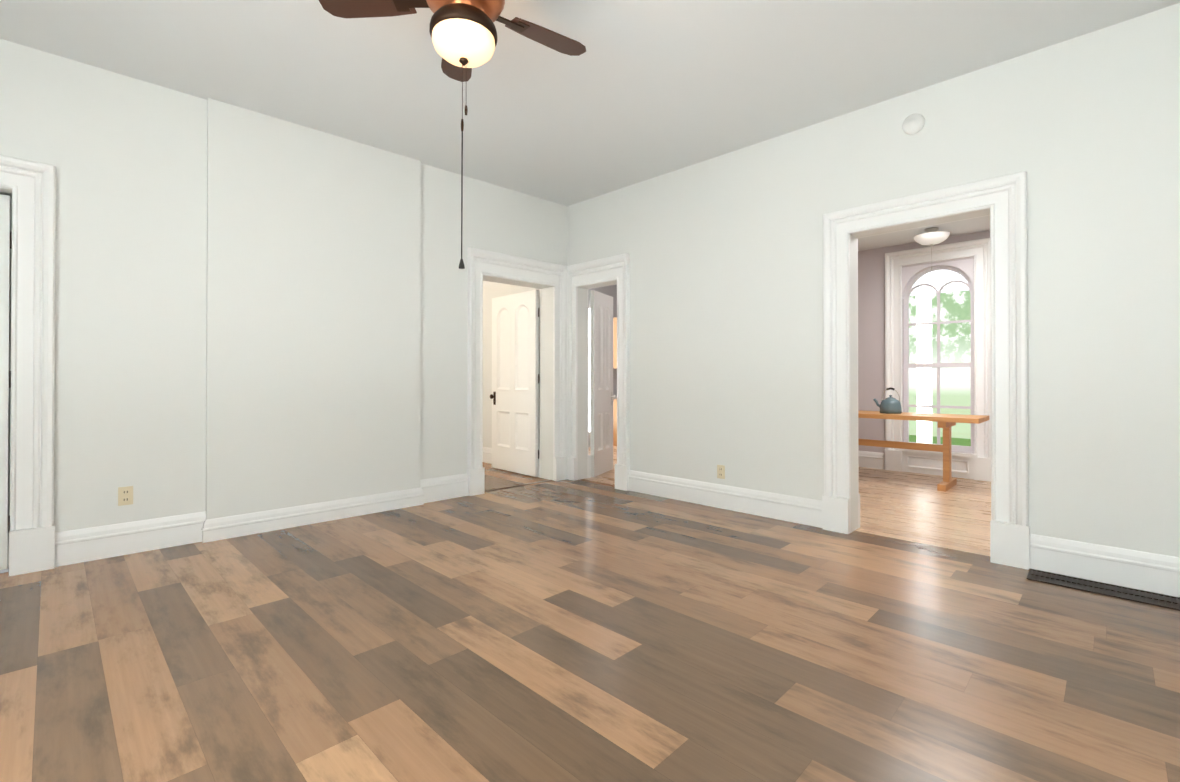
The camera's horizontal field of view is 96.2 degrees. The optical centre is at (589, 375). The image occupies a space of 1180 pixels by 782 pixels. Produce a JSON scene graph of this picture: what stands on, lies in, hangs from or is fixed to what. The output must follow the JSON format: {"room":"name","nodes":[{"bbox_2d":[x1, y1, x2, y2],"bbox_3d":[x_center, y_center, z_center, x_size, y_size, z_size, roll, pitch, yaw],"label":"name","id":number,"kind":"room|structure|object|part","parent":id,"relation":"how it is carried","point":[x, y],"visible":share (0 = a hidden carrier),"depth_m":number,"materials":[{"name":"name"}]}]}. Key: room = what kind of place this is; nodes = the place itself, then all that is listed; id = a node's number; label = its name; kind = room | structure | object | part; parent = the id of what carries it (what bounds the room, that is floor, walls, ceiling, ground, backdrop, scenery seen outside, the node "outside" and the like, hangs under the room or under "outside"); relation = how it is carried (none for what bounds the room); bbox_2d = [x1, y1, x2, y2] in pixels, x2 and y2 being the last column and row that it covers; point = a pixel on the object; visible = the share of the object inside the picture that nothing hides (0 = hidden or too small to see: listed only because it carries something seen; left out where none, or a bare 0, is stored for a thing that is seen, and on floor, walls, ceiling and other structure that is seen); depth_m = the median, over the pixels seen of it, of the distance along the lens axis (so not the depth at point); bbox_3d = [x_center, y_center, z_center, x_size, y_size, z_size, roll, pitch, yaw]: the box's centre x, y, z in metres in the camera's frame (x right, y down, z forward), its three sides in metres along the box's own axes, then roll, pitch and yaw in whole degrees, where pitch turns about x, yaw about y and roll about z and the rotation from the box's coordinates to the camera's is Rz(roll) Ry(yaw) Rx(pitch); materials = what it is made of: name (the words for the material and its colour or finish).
{"room":"empty living room","nodes":[
{"label":"empty living room","id":0,"kind":"room"},
{"bbox_2d":[0,39,566,531],"bbox_3d":[-2.528,-0.443,3.912,6.100,3.170,0.260,0,0,-44],"label":"wall","id":1,"kind":"structure","parent":0,"point":[124,155],"depth_m":3.78,"materials":[{"name":"white paint"}]},
{"bbox_2d":[0,194,11,569],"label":"door","id":2,"kind":"structure","parent":1,"relation":"in","point":[5,248],"depth_m":3.07,"materials":[{"name":"white paint"}]},
{"bbox_2d":[118,486,132,505],"bbox_3d":[-2.954,0.769,3.370,0.072,0.116,0.010,0,0,-44],"label":"electrical outlet","id":3,"kind":"object","parent":1,"relation":"attached to","point":[125,495],"visible":1,"depth_m":3.37,"materials":[{"name":"beige plastic"}]},
{"bbox_2d":[55,511,205,566],"bbox_3d":[-2.912,1.039,3.397,0.732,0.200,0.026,0,0,-44],"label":"baseboard","id":4,"kind":"structure","parent":1,"relation":"attached to","point":[92,543],"depth_m":3.36,"materials":[{"name":"white paint"}]},
{"bbox_2d":[201,488,423,542],"bbox_3d":[-2.071,1.068,4.167,1.601,0.150,0.066,0,0,-44],"label":"baseboard","id":5,"kind":"structure","parent":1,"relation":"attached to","point":[220,528],"depth_m":4.04,"materials":[{"name":"white paint"}]},
{"bbox_2d":[420,473,467,502],"bbox_3d":[-1.346,1.042,4.883,0.488,0.210,0.026,0,0,-44],"label":"baseboard","id":6,"kind":"structure","parent":1,"relation":"attached to","point":[444,488],"depth_m":4.88,"materials":[{"name":"white paint"}]},
{"bbox_2d":[490,290,538,476],"bbox_3d":[-0.899,0.094,6.281,0.168,2.100,0.891,0,0,-44],"label":"door","id":7,"kind":"structure","parent":1,"relation":"in","point":[514,396],"depth_m":6.22,"materials":[{"name":"white paint"}]},
{"bbox_2d":[485,479,551,491],"bbox_3d":[-0.748,1.149,5.502,0.905,0.005,0.040,0,0,-44],"label":"trim","id":8,"kind":"structure","parent":1,"relation":"attached to","point":[517,485],"depth_m":5.50,"materials":[{"name":"brown wood"}]},
{"bbox_2d":[0,446,1179,781],"bbox_3d":[-0.070,1.192,3.948,8.750,0.100,9.220,0,0,44],"label":"floor","id":9,"kind":"structure","parent":0,"point":[570,630],"depth_m":2.15,"materials":[{"name":"wood"}]},
{"bbox_2d":[613,399,616,445],"bbox_3d":[0.715,0.781,8.891,0.625,0.780,0.650,0,0,44],"label":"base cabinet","id":10,"kind":"object","parent":9,"relation":"on","point":[614,422],"depth_m":8.73,"materials":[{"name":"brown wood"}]},
{"bbox_2d":[858,410,988,491],"bbox_3d":[3.133,0.786,5.948,2.100,0.735,0.620,0,0,44],"label":"table","id":11,"kind":"object","parent":9,"relation":"on","point":[946,422],"visible":0.5,"depth_m":5.43,"materials":[{"name":"brown wood"}]},
{"bbox_2d":[873,387,901,413],"bbox_3d":[3.265,0.277,5.821,0.281,0.281,0.212,0,0,44],"label":"kettle","id":12,"kind":"object","parent":11,"relation":"on","point":[890,405],"visible":1,"depth_m":5.73,"materials":[{"name":"metal"}]},
{"bbox_2d":[1026,569,1179,610],"bbox_3d":[2.783,1.131,2.740,0.797,0.008,0.205,0,0,44],"label":"floor vent","id":13,"kind":"object","parent":9,"relation":"in","point":[1134,595],"visible":1,"depth_m":2.79,"materials":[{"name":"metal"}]},
{"bbox_2d":[0,0,1179,205],"bbox_3d":[-0.309,-1.980,1.874,6.160,0.120,5.900,0,0,44],"label":"ceiling","id":14,"kind":"structure","parent":0,"point":[637,91],"depth_m":3.27,"materials":[{"name":"white paint"}]},
{"bbox_2d":[319,0,585,268],"bbox_3d":[-0.538,-1.200,2.414,1.257,1.434,1.264,0,0,44],"label":"ceiling fan","id":15,"kind":"object","parent":14,"relation":"hanging from","point":[463,33],"visible":1,"depth_m":2.41,"materials":[{"name":"brown wood"}]},
{"bbox_2d":[588,284,616,446],"bbox_3d":[-0.375,-0.247,8.355,0.150,2.830,2.970,0,0,44],"label":"wall","id":16,"kind":"structure","parent":0,"point":[611,290],"depth_m":9.03,"materials":[{"name":"grey paint"}]},
{"bbox_2d":[588,308,590,431],"bbox_3d":[-0.077,-0.081,8.539,0.014,2.000,0.850,0,0,44],"label":"window","id":17,"kind":"structure","parent":16,"relation":"in","point":[589,370],"depth_m":8.60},
{"bbox_2d":[613,317,616,368],"bbox_3d":[0.618,-0.528,8.993,0.355,0.840,0.650,0,0,44],"label":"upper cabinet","id":18,"kind":"object","parent":16,"relation":"attached to","point":[615,343],"depth_m":8.75,"materials":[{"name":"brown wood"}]},
{"bbox_2d":[483,3,1179,556],"bbox_3d":[0.886,-0.437,4.931,8.750,3.170,0.150,0,0,44],"label":"wall","id":19,"kind":"structure","parent":0,"point":[725,251],"depth_m":3.41,"materials":[{"name":"white paint"}]},
{"bbox_2d":[483,447,491,463],"bbox_3d":[-1.385,1.060,7.030,2.255,0.200,0.026,0,0,44],"label":"baseboard","id":20,"kind":"structure","parent":19,"relation":"attached to","point":[487,454],"depth_m":6.99,"materials":[{"name":"white paint"}]},
{"bbox_2d":[0,155,1029,575],"bbox_3d":[-0.847,-0.052,2.812,4.462,2.375,5.300,0,0,44],"label":"door frame","id":21,"kind":"structure","parent":19,"relation":"attached to","point":[1003,199],"depth_m":3.23,"materials":[{"name":"white paint"}]},
{"bbox_2d":[591,290,615,476],"bbox_3d":[0.133,0.096,6.218,0.282,2.095,0.554,0,0,44],"label":"door","id":22,"kind":"structure","parent":19,"relation":"in","point":[602,396],"depth_m":6.15,"materials":[{"name":"white paint"}]},
{"bbox_2d":[717,465,724,478],"bbox_3d":[1.130,0.836,4.572,0.072,0.116,0.010,0,0,44],"label":"electrical outlet","id":23,"kind":"object","parent":19,"relation":"attached to","point":[720,471],"visible":1,"depth_m":4.57,"materials":[{"name":"beige plastic"}]},
{"bbox_2d":[628,470,821,527],"bbox_3d":[1.071,1.046,4.618,1.902,0.200,0.026,0,0,44],"label":"baseboard","id":24,"kind":"structure","parent":19,"relation":"attached to","point":[799,510],"depth_m":4.48,"materials":[{"name":"white paint"}]},
{"bbox_2d":[587,215,989,527],"bbox_3d":[1.292,-0.024,4.673,4.018,2.340,0.054,0,0,44],"label":"door frame","id":25,"kind":"structure","parent":19,"relation":"attached to","point":[588,466],"depth_m":3.96,"materials":[{"name":"white paint"}]},
{"bbox_2d":[902,114,924,134],"bbox_3d":[2.164,-1.685,3.549,0.132,0.132,0.041,0,0,44],"label":"smoke detector","id":26,"kind":"object","parent":19,"relation":"attached to","point":[913,124],"visible":1,"depth_m":3.54,"materials":[{"name":"white plastic"}]},
{"bbox_2d":[1029,534,1179,596],"bbox_3d":[3.198,1.034,2.529,1.697,0.200,0.026,0,0,44],"label":"baseboard","id":27,"kind":"structure","parent":19,"relation":"attached to","point":[1147,571],"depth_m":2.89,"materials":[{"name":"white paint"}]},
{"bbox_2d":[858,231,989,468],"bbox_3d":[3.262,-0.255,6.991,7.250,2.830,0.180,0,0,44],"label":"wall","id":28,"kind":"structure","parent":0,"point":[871,324],"depth_m":6.60,"materials":[{"name":"grey paint"}]},
{"bbox_2d":[858,451,883,468],"bbox_3d":[3.175,1.059,6.924,1.210,0.200,0.026,0,0,44],"label":"baseboard","id":29,"kind":"structure","parent":28,"relation":"attached to","point":[867,459],"depth_m":6.60,"materials":[{"name":"white paint"}]},
{"bbox_2d":[885,238,990,481],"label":"window","id":30,"kind":"structure","parent":28,"relation":"in","point":[976,465],"depth_m":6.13,"materials":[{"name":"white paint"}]},
{"bbox_3d":[4.056,-0.210,6.173,0.720,2.170,0.115,0,0,44],"label":"window sash","id":31,"kind":"part","parent":30,"relation":"part of","materials":[{"name":"white wood"}]},
{"bbox_2d":[858,216,989,250],"bbox_3d":[2.158,-1.627,5.876,7.250,0.100,2.970,0,0,44],"label":"ceiling","id":32,"kind":"structure","parent":0,"point":[970,226],"depth_m":5.90,"materials":[{"name":"white paint"}]},
{"bbox_2d":[914,227,949,269],"bbox_3d":[3.690,-1.355,5.722,0.330,0.445,0.330,0,0,44],"label":"light","id":33,"kind":"object","parent":32,"relation":"hanging from","point":[931,237],"visible":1,"depth_m":5.65,"materials":[{"name":"white glass"}]},
{"label":"outside","id":34,"kind":"structure","parent":0,"visible":0},
{"bbox_2d":[909,435,970,445],"bbox_3d":[6.904,1.496,8.941,26.000,0.050,7.680,0,0,44],"label":"lawn","id":35,"kind":"structure","parent":34,"point":[912,438],"depth_m":12.06,"materials":[{"name":"green plant"}]},
{"bbox_2d":[910,270,968,442],"bbox_3d":[4.812,-0.001,6.820,8.000,2.920,1.650,0,0,44],"label":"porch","id":36,"kind":"object","parent":35,"relation":"on","point":[933,280],"depth_m":7.62,"materials":[{"name":"white"}]}
]}

